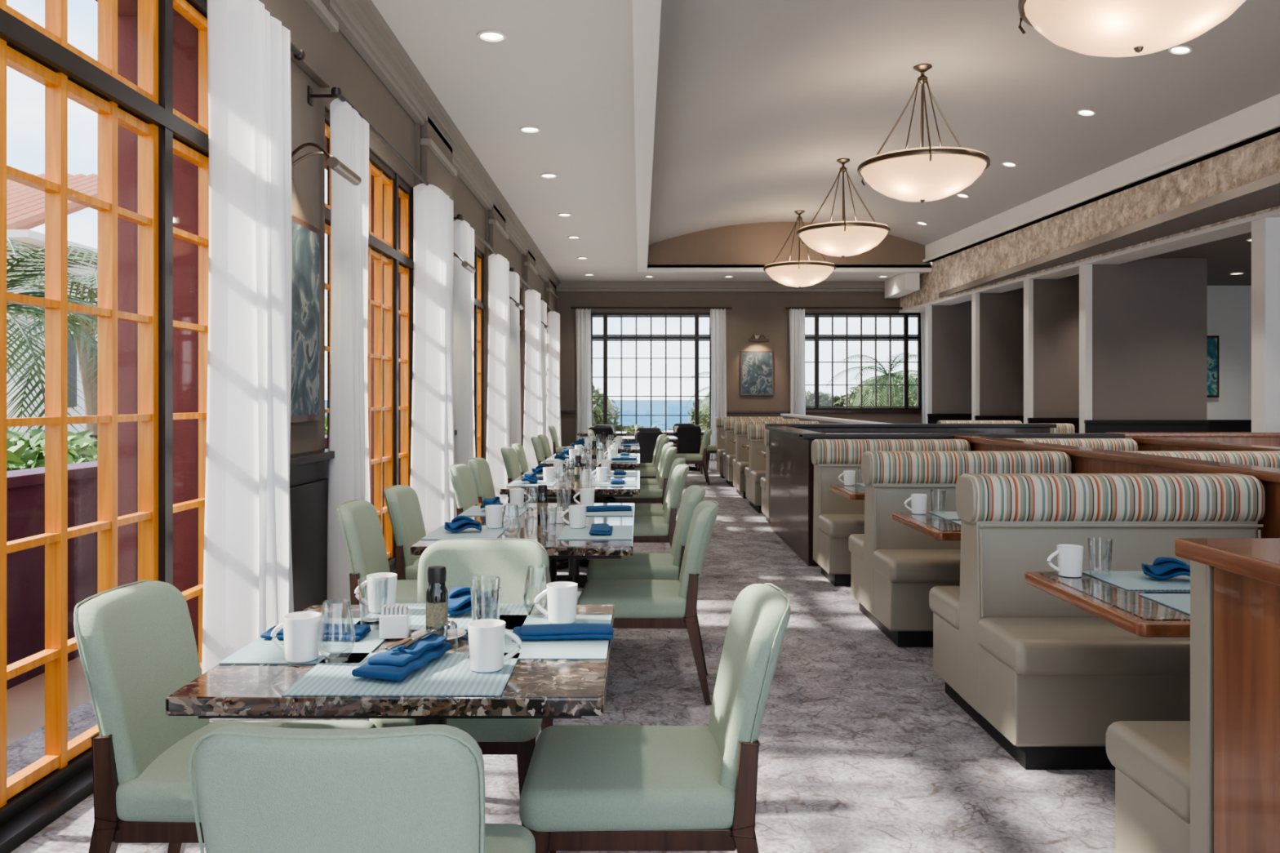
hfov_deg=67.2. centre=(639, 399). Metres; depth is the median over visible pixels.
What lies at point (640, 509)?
dining chair
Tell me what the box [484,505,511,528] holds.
coffee mug
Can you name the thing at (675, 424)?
dining chair
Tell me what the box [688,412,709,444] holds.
shrub
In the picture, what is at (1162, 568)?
folded napkin
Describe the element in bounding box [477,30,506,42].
recessed light
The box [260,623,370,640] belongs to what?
folded napkin
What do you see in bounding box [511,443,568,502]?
dining chair
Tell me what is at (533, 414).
curtain
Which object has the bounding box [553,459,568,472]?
coffee mug
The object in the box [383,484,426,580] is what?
dining chair
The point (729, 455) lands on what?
bench
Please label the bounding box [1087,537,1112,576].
water glass
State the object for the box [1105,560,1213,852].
bench
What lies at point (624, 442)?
folded napkin
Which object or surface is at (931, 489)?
water glass
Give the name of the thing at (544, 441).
dining chair
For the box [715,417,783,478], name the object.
bench
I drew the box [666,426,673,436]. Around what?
shrub
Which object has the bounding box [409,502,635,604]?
dining table
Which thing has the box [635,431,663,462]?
dining chair
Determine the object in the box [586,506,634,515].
placemat
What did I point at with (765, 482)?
bench
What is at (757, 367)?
framed painting
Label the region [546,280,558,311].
trim
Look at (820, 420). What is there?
wall
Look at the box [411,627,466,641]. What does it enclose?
saucer
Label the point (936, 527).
table
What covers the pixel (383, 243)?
window
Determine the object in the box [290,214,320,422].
framed painting
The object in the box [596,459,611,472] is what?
coffee mug
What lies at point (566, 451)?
folded napkin
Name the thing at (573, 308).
curtain rod
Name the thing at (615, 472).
folded napkin
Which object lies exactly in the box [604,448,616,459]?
coffee mug
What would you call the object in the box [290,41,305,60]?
curtain rod
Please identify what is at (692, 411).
shrub
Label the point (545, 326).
picture light
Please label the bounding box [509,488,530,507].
coffee mug
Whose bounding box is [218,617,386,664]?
placemat
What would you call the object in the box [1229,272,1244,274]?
recessed light
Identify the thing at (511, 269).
curtain rod
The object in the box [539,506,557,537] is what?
water glass
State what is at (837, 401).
shrub
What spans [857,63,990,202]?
bowl light
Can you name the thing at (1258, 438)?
wall
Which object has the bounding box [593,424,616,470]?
dining chair
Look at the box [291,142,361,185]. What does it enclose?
picture light
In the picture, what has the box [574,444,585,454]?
coffee mug
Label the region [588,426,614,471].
dining chair
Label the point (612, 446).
coffee mug
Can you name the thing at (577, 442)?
folded napkin
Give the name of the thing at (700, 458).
dining chair
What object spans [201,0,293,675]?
curtain
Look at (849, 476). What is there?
coffee mug
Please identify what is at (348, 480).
curtain
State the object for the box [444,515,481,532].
folded napkin
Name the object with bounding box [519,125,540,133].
recessed light
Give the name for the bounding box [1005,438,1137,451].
bench
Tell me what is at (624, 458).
folded napkin
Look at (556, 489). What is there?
water glass
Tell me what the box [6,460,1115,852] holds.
floor
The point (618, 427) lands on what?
shrub
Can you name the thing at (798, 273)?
bowl light
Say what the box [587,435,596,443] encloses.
coffee mug
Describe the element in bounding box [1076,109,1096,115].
recessed light
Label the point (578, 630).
folded napkin
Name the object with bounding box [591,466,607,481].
coffee mug
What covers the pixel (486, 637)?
coffee mug
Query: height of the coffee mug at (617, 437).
0.104 m
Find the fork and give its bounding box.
[402,623,448,648]
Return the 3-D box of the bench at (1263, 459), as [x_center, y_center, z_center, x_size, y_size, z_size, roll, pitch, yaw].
[3.320,0.843,5.790,1.190,1.055,1.100,0,0,0]
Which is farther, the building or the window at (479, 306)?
the building
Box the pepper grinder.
[426,565,448,636]
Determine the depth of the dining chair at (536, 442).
12.30 m
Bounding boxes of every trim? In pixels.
[258,0,338,87]
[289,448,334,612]
[329,0,560,289]
[419,115,457,199]
[488,203,508,257]
[524,251,537,290]
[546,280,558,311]
[555,281,884,291]
[560,410,921,460]
[632,0,662,271]
[646,267,931,272]
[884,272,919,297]
[898,208,1279,312]
[922,93,1279,262]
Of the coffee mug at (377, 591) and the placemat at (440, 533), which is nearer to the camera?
the coffee mug at (377, 591)
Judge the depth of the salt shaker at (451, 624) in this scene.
2.38 m
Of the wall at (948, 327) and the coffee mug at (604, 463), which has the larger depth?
the wall at (948, 327)
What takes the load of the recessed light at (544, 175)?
in the ceiling at (562, 68)
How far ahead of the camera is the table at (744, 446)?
12.90 m
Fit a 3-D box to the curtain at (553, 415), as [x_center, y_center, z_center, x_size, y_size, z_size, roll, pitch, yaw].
[-1.738,-0.210,19.556,0.309,3.120,0.563,0,0,4]
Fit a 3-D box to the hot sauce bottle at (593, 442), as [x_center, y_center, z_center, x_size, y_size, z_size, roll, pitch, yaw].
[-0.485,0.530,10.200,0.056,0.180,0.056,0,0,0]
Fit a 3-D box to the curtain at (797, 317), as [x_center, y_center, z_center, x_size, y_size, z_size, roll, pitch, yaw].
[3.507,-0.340,21.444,0.374,3.380,0.169,0,0,0]
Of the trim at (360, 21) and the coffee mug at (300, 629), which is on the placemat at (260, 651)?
the coffee mug at (300, 629)
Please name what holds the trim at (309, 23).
attached to the wall at (358, 83)
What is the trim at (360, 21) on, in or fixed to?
attached to the wall at (358, 83)
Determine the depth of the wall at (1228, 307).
17.20 m
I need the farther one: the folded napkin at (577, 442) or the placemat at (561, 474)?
the folded napkin at (577, 442)
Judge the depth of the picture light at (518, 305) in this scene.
12.71 m
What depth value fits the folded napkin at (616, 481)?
6.97 m
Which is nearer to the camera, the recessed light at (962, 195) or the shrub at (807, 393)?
the recessed light at (962, 195)
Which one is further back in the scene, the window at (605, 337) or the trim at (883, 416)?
the window at (605, 337)
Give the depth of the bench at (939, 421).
14.11 m
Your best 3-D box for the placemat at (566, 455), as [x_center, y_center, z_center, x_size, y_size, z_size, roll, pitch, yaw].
[-0.785,0.618,10.580,0.330,0.003,0.460,0,0,0]
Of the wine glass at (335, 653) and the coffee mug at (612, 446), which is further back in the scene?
the coffee mug at (612, 446)
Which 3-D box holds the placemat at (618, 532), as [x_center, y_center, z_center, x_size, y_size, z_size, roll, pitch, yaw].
[-0.200,0.618,4.470,0.330,0.003,0.460,0,0,0]
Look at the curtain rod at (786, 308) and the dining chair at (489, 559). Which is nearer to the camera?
the dining chair at (489, 559)
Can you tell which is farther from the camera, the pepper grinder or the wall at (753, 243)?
the wall at (753, 243)
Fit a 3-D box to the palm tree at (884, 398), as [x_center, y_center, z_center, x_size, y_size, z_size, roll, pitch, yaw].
[6.924,0.142,26.829,3.384,2.788,3.091,0,0,-24]
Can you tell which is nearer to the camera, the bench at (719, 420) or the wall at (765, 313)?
the bench at (719, 420)
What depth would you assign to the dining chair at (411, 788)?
1.44 m
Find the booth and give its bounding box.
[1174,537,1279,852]
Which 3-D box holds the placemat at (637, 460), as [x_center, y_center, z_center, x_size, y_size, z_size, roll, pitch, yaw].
[-0.185,0.618,9.720,0.330,0.003,0.460,0,0,0]
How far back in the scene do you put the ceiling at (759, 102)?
11.08 m
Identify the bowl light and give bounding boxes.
[763,209,835,288]
[796,158,890,257]
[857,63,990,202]
[1017,0,1245,57]
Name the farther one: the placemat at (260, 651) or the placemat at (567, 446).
the placemat at (567, 446)
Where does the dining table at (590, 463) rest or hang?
on the floor
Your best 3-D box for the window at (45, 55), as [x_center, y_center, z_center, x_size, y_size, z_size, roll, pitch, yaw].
[-2.030,-0.250,3.350,0.130,3.160,2.500,0,0,0]
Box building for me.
[6,173,97,439]
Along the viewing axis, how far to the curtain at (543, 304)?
17.09 m
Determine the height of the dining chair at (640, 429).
0.885 m
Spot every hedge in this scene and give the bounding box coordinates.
[6,426,97,471]
[324,414,327,435]
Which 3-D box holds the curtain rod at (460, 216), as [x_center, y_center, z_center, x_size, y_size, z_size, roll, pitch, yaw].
[-1.825,-1.770,10.950,0.210,0.100,3.260,0,0,0]
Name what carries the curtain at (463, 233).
hanging from the curtain rod at (460, 216)
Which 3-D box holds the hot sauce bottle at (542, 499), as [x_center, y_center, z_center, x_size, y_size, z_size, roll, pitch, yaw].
[-0.500,0.530,4.950,0.056,0.180,0.056,0,0,0]
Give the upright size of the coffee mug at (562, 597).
0.104 m
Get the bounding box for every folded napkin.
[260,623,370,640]
[351,633,451,680]
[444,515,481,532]
[448,586,497,615]
[480,496,502,508]
[512,622,613,639]
[521,472,538,483]
[531,464,547,474]
[554,452,565,460]
[561,448,570,455]
[570,440,584,446]
[577,438,584,444]
[586,505,631,511]
[589,523,613,534]
[610,457,636,460]
[610,478,624,484]
[613,470,626,475]
[620,452,629,455]
[621,441,637,444]
[1141,556,1190,579]
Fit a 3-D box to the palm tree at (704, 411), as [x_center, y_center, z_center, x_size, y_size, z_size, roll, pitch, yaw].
[2.579,0.393,26.477,2.763,2.276,2.523,0,0,-21]
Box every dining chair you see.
[73,580,377,852]
[188,724,535,852]
[336,499,417,604]
[368,537,552,832]
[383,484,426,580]
[448,463,479,516]
[468,457,495,502]
[500,446,565,502]
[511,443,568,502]
[519,582,791,852]
[531,436,574,471]
[537,434,582,471]
[548,425,565,454]
[577,500,719,705]
[586,429,596,441]
[586,484,705,581]
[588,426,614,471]
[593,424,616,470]
[613,446,676,504]
[619,436,669,478]
[633,463,688,546]
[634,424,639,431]
[634,457,685,515]
[635,427,662,431]
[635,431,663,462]
[640,434,666,466]
[640,443,673,484]
[672,423,697,467]
[674,429,711,484]
[675,426,702,474]
[706,444,716,470]
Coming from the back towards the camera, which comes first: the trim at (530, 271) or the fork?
the trim at (530, 271)
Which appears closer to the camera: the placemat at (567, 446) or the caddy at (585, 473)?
the caddy at (585, 473)
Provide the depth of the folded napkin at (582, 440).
13.23 m
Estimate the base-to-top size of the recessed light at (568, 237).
0.016 m
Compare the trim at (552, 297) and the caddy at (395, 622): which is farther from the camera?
the trim at (552, 297)
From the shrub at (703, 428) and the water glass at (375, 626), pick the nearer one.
the water glass at (375, 626)
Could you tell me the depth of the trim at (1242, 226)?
12.97 m
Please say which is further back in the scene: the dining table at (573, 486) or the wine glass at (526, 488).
the dining table at (573, 486)
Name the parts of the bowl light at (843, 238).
lamp shade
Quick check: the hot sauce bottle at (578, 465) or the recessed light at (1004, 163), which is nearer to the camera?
the hot sauce bottle at (578, 465)
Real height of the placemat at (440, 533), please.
0.003 m
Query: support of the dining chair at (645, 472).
on the floor
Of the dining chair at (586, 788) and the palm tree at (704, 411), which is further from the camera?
the palm tree at (704, 411)
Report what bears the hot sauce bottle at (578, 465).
on the dining table at (573, 486)
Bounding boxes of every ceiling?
[371,0,932,281]
[648,0,1279,245]
[938,172,1279,301]
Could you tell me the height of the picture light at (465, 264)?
0.164 m
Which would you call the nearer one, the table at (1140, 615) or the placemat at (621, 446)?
the table at (1140, 615)
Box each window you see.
[0,0,208,826]
[324,108,413,566]
[473,246,484,457]
[519,288,521,373]
[591,312,711,455]
[804,312,921,410]
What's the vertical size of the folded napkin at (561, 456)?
0.076 m
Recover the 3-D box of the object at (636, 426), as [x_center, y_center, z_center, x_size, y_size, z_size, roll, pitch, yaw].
[0.213,0.935,18.600,0.653,0.885,0.497,0,0,0]
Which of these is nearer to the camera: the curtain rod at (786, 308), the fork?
the fork
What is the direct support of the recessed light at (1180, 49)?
in the ceiling at (759, 102)
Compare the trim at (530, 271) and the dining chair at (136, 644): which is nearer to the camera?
the dining chair at (136, 644)
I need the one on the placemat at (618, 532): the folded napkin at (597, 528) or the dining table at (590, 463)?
the folded napkin at (597, 528)
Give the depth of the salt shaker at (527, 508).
4.89 m
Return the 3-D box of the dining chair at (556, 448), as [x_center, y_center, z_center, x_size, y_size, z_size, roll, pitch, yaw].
[-1.387,0.935,18.000,0.653,0.885,0.497,0,0,0]
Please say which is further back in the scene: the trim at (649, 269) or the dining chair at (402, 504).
the trim at (649, 269)
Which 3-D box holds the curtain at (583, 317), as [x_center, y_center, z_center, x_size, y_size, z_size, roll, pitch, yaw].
[-1.253,-0.340,21.438,0.374,3.380,0.152,0,0,0]
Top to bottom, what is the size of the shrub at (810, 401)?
2.066 m
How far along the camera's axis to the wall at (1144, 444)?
6.99 m
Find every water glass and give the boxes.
[357,576,388,630]
[470,585,501,621]
[471,575,500,619]
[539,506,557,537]
[555,488,570,514]
[930,488,946,513]
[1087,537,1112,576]
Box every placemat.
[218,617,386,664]
[281,653,519,696]
[355,603,533,631]
[421,525,509,539]
[457,506,529,515]
[468,614,612,659]
[506,480,556,486]
[520,471,565,476]
[543,458,575,462]
[551,453,584,457]
[557,525,632,539]
[564,445,591,448]
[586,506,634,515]
[591,480,637,486]
[595,471,637,476]
[605,458,638,462]
[616,453,638,457]
[617,445,638,448]
[855,483,865,487]
[928,511,958,519]
[951,520,960,524]
[1082,571,1190,590]
[1138,593,1190,614]
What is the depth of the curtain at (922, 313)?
21.42 m
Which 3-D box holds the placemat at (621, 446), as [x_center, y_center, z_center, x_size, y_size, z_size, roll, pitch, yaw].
[-0.185,0.618,12.420,0.330,0.003,0.460,0,0,0]
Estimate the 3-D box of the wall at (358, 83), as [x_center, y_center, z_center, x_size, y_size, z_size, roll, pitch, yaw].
[-2.215,-0.730,9.550,0.570,4.400,24.100,0,0,0]
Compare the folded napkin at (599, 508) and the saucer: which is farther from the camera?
the folded napkin at (599, 508)
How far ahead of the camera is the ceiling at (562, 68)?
8.78 m
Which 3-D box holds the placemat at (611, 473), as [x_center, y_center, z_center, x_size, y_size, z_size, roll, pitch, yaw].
[-0.185,0.618,7.930,0.330,0.003,0.460,0,0,0]
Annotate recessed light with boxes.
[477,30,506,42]
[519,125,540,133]
[539,173,557,177]
[557,213,572,216]
[567,235,580,238]
[916,221,927,225]
[955,193,969,197]
[1001,161,1017,166]
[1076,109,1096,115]
[1168,44,1192,54]
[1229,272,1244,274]
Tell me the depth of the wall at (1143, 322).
13.87 m
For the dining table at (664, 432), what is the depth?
18.42 m
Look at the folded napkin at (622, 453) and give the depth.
10.47 m
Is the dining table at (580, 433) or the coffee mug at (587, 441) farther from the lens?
the dining table at (580, 433)
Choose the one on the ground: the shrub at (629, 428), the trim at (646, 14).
the shrub at (629, 428)
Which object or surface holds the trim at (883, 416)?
attached to the wall at (765, 313)
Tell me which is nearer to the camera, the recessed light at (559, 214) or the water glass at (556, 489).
the water glass at (556, 489)
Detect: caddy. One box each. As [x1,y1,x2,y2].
[379,604,411,639]
[548,506,564,524]
[582,469,592,479]
[597,450,604,458]
[606,440,612,445]
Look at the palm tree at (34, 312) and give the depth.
9.07 m
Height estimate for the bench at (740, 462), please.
1.055 m
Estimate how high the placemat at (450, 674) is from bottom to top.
0.003 m
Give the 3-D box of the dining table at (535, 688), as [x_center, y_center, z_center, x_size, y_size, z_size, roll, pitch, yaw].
[-0.532,0.999,2.455,0.915,0.759,0.910,0,0,0]
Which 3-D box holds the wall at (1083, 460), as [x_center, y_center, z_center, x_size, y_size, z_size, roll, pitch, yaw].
[2.640,0.833,4.950,0.180,1.075,5.760,0,0,0]
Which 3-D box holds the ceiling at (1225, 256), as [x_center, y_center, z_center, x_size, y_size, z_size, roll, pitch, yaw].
[9.500,-2.080,9.550,7.000,0.100,24.100,0,0,0]
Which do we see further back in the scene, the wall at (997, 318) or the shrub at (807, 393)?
the shrub at (807, 393)
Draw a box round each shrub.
[592,382,620,426]
[614,424,634,442]
[622,424,644,436]
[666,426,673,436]
[687,391,709,426]
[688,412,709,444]
[698,425,709,442]
[805,390,826,408]
[805,391,848,408]
[808,391,835,398]
[833,369,917,408]
[835,394,903,408]
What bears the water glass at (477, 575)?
on the placemat at (418, 611)
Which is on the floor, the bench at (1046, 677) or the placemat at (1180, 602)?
the bench at (1046, 677)
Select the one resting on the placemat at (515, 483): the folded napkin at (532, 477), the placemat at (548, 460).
the folded napkin at (532, 477)
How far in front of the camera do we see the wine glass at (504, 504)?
4.37 m
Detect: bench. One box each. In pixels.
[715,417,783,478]
[722,418,799,487]
[732,421,819,498]
[744,424,765,513]
[760,429,770,524]
[811,439,970,586]
[848,451,1071,647]
[928,473,1265,769]
[937,420,1022,423]
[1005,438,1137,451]
[1049,423,1075,433]
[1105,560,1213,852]
[1125,451,1279,468]
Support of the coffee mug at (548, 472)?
on the placemat at (515, 483)
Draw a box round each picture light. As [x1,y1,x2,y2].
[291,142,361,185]
[453,252,475,273]
[509,296,523,310]
[541,321,549,329]
[748,334,768,342]
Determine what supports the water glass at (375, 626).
on the placemat at (260, 651)
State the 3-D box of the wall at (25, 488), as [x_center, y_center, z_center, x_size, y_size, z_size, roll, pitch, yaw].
[-3.300,0.930,11.500,0.280,1.080,29.000,0,0,0]
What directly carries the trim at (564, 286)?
attached to the wall at (765, 313)
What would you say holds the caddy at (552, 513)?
on the dining table at (556, 548)
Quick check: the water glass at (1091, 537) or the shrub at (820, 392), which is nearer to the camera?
the water glass at (1091, 537)
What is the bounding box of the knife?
[384,629,434,650]
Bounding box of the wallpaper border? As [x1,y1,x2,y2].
[899,132,1279,310]
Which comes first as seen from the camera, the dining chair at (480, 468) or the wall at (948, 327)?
the dining chair at (480, 468)
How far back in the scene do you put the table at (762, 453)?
11.20 m
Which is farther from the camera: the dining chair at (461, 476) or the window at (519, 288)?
the window at (519, 288)
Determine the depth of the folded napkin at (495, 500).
5.29 m
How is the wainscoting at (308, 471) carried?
attached to the wall at (358, 83)
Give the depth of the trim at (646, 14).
8.50 m
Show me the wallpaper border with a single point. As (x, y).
(1258, 159)
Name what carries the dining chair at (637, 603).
on the floor
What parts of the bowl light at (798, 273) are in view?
lamp shade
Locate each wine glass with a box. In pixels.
[317,598,355,662]
[501,504,520,536]
[523,564,551,617]
[524,488,538,514]
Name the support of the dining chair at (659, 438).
on the floor
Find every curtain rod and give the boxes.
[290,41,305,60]
[307,85,430,185]
[453,213,497,254]
[509,267,533,289]
[540,297,553,316]
[570,306,731,309]
[785,306,902,309]
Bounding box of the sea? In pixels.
[324,400,706,431]
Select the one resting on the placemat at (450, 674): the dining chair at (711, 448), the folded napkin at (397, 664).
the folded napkin at (397, 664)
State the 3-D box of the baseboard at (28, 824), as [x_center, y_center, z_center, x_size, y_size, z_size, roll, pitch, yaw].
[-2.010,1.347,9.050,0.220,0.045,21.500,0,0,0]
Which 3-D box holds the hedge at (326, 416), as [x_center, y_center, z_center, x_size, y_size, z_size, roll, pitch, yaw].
[-3.978,0.647,12.022,0.945,0.995,3.236,0,0,0]
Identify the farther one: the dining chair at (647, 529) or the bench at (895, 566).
the dining chair at (647, 529)
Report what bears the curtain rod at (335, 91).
attached to the wall at (358, 83)
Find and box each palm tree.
[6,236,97,438]
[6,271,97,444]
[685,371,709,430]
[825,352,917,408]
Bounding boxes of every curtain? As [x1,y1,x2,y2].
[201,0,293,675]
[326,97,369,604]
[409,182,457,535]
[453,219,475,511]
[486,253,510,502]
[509,271,520,447]
[523,288,542,471]
[540,300,547,437]
[546,311,561,455]
[575,308,591,441]
[710,308,726,459]
[789,308,805,415]
[920,311,925,423]
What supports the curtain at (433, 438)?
hanging from the curtain rod at (335, 91)
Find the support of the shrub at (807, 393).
on the ground
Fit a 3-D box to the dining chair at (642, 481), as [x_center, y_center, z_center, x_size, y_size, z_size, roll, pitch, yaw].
[0.043,0.935,10.641,0.653,0.885,0.497,0,0,-1]
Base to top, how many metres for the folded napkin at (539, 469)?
0.076 m
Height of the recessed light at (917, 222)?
0.062 m
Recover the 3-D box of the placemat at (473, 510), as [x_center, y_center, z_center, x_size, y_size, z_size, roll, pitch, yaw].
[-0.800,0.618,5.330,0.330,0.003,0.460,0,0,0]
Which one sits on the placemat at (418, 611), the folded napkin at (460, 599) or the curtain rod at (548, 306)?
the folded napkin at (460, 599)
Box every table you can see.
[165,604,614,725]
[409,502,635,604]
[499,471,639,587]
[539,453,639,502]
[562,442,639,502]
[577,431,626,471]
[622,436,678,442]
[662,430,711,471]
[742,444,748,449]
[756,450,765,457]
[830,484,864,499]
[892,511,960,541]
[1024,571,1190,637]
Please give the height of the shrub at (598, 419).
2.690 m
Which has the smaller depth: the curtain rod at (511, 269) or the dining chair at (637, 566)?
the dining chair at (637, 566)
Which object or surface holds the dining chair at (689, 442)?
on the floor
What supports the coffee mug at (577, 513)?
on the placemat at (618, 532)
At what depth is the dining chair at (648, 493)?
9.60 m
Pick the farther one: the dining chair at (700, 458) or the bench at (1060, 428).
the dining chair at (700, 458)
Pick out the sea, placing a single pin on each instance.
(628, 406)
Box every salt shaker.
[443,621,458,648]
[525,507,533,521]
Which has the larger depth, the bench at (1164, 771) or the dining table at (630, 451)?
the dining table at (630, 451)
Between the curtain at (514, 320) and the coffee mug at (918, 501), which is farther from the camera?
the curtain at (514, 320)
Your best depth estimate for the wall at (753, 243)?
19.70 m
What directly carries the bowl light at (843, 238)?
hanging from the ceiling at (759, 102)
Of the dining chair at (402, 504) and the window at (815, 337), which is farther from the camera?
the window at (815, 337)
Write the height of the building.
7.248 m
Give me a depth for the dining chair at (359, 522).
4.48 m
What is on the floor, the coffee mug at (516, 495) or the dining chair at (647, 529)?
the dining chair at (647, 529)
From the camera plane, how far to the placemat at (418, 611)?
2.75 m
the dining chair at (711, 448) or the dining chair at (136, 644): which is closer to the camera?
the dining chair at (136, 644)
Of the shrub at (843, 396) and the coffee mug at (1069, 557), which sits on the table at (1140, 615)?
the coffee mug at (1069, 557)
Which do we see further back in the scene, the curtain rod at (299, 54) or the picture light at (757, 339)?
the picture light at (757, 339)
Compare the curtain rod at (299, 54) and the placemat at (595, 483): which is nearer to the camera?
the curtain rod at (299, 54)
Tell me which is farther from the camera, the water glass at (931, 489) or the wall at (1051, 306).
the wall at (1051, 306)
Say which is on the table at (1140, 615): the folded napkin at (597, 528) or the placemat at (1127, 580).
the placemat at (1127, 580)
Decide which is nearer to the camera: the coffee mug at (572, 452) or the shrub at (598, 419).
the coffee mug at (572, 452)
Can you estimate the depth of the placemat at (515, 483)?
7.03 m
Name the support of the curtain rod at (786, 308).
attached to the wall at (765, 313)
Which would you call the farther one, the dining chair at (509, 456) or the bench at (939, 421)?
the bench at (939, 421)
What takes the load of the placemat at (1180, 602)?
on the table at (1140, 615)
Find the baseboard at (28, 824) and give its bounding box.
[0,563,395,852]
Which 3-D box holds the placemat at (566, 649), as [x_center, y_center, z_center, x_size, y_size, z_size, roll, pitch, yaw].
[-0.245,0.618,2.520,0.330,0.003,0.460,0,0,0]
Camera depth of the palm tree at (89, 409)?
13.87 m
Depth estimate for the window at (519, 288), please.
15.95 m
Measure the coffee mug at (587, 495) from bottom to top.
0.104 m
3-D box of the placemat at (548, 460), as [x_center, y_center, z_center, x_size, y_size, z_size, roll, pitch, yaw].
[-0.785,0.618,9.720,0.330,0.003,0.460,0,0,0]
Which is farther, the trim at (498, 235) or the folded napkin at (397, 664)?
the trim at (498, 235)
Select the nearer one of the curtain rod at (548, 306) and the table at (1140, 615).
the table at (1140, 615)
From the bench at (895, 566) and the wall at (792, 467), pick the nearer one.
the bench at (895, 566)
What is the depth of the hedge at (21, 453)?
6.18 m
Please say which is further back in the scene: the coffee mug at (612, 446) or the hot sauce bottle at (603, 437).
the hot sauce bottle at (603, 437)
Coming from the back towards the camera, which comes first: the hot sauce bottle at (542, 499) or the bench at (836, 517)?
the bench at (836, 517)
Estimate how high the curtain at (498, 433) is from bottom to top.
3.120 m
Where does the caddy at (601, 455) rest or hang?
on the dining table at (590, 463)
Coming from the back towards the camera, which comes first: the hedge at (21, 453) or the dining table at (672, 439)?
the dining table at (672, 439)
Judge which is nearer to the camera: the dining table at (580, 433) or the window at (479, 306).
the window at (479, 306)
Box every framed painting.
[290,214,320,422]
[740,351,773,395]
[1207,335,1218,397]
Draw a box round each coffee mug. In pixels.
[271,611,320,663]
[354,572,397,613]
[467,618,522,672]
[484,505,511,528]
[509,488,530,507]
[533,581,577,623]
[542,466,559,481]
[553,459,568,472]
[560,505,586,528]
[568,448,581,459]
[573,488,595,506]
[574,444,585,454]
[584,438,592,446]
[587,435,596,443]
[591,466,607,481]
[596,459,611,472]
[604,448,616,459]
[607,444,617,454]
[612,438,621,446]
[613,435,622,442]
[838,470,855,485]
[903,493,927,514]
[1047,544,1083,577]
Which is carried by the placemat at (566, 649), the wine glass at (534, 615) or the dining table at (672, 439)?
the wine glass at (534, 615)
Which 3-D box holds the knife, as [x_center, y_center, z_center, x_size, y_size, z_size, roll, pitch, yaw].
[-0.528,0.558,2.255,0.018,0.007,0.220,0,0,20]
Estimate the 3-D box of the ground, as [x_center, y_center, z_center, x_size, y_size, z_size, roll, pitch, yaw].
[0.000,1.670,22.500,120.000,0.400,95.000,0,0,0]
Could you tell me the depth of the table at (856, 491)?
6.58 m
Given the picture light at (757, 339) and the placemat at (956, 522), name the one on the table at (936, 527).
the placemat at (956, 522)
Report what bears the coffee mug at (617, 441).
on the placemat at (621, 446)
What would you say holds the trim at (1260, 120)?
attached to the wallpaper border
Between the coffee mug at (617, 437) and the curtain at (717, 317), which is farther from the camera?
the curtain at (717, 317)
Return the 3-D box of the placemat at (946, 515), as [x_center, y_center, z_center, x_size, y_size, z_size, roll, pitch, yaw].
[1.800,0.615,5.090,0.460,0.003,0.330,0,0,0]
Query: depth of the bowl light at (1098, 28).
5.79 m
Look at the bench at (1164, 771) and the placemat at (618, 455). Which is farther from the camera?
the placemat at (618, 455)
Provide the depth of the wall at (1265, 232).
10.28 m
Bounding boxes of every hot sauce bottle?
[537,484,548,520]
[574,455,582,478]
[591,440,596,457]
[601,431,605,445]
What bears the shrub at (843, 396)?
on the ground
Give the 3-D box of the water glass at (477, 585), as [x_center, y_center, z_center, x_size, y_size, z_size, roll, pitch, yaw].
[-0.400,0.555,2.500,0.080,0.130,0.080,0,0,0]
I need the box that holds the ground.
[6,431,709,746]
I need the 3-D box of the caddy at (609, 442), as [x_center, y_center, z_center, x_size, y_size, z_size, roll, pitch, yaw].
[-0.405,0.581,12.770,0.075,0.078,0.055,0,0,-10]
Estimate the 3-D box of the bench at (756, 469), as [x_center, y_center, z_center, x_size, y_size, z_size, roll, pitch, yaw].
[1.950,0.843,12.050,1.190,1.055,1.100,0,0,0]
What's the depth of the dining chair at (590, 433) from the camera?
15.42 m
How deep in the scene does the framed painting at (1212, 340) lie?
17.12 m
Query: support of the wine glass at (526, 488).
on the dining table at (556, 548)
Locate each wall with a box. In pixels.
[6,435,327,689]
[95,0,550,653]
[556,291,899,460]
[647,222,931,267]
[764,423,1124,566]
[780,413,889,423]
[925,301,971,423]
[954,435,1279,537]
[971,288,1023,423]
[1023,274,1079,433]
[1079,257,1209,433]
[1105,431,1279,447]
[1132,437,1279,451]
[1207,285,1251,431]
[1251,217,1279,431]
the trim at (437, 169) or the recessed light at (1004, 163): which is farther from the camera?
the recessed light at (1004, 163)
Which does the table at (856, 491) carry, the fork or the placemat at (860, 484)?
the placemat at (860, 484)

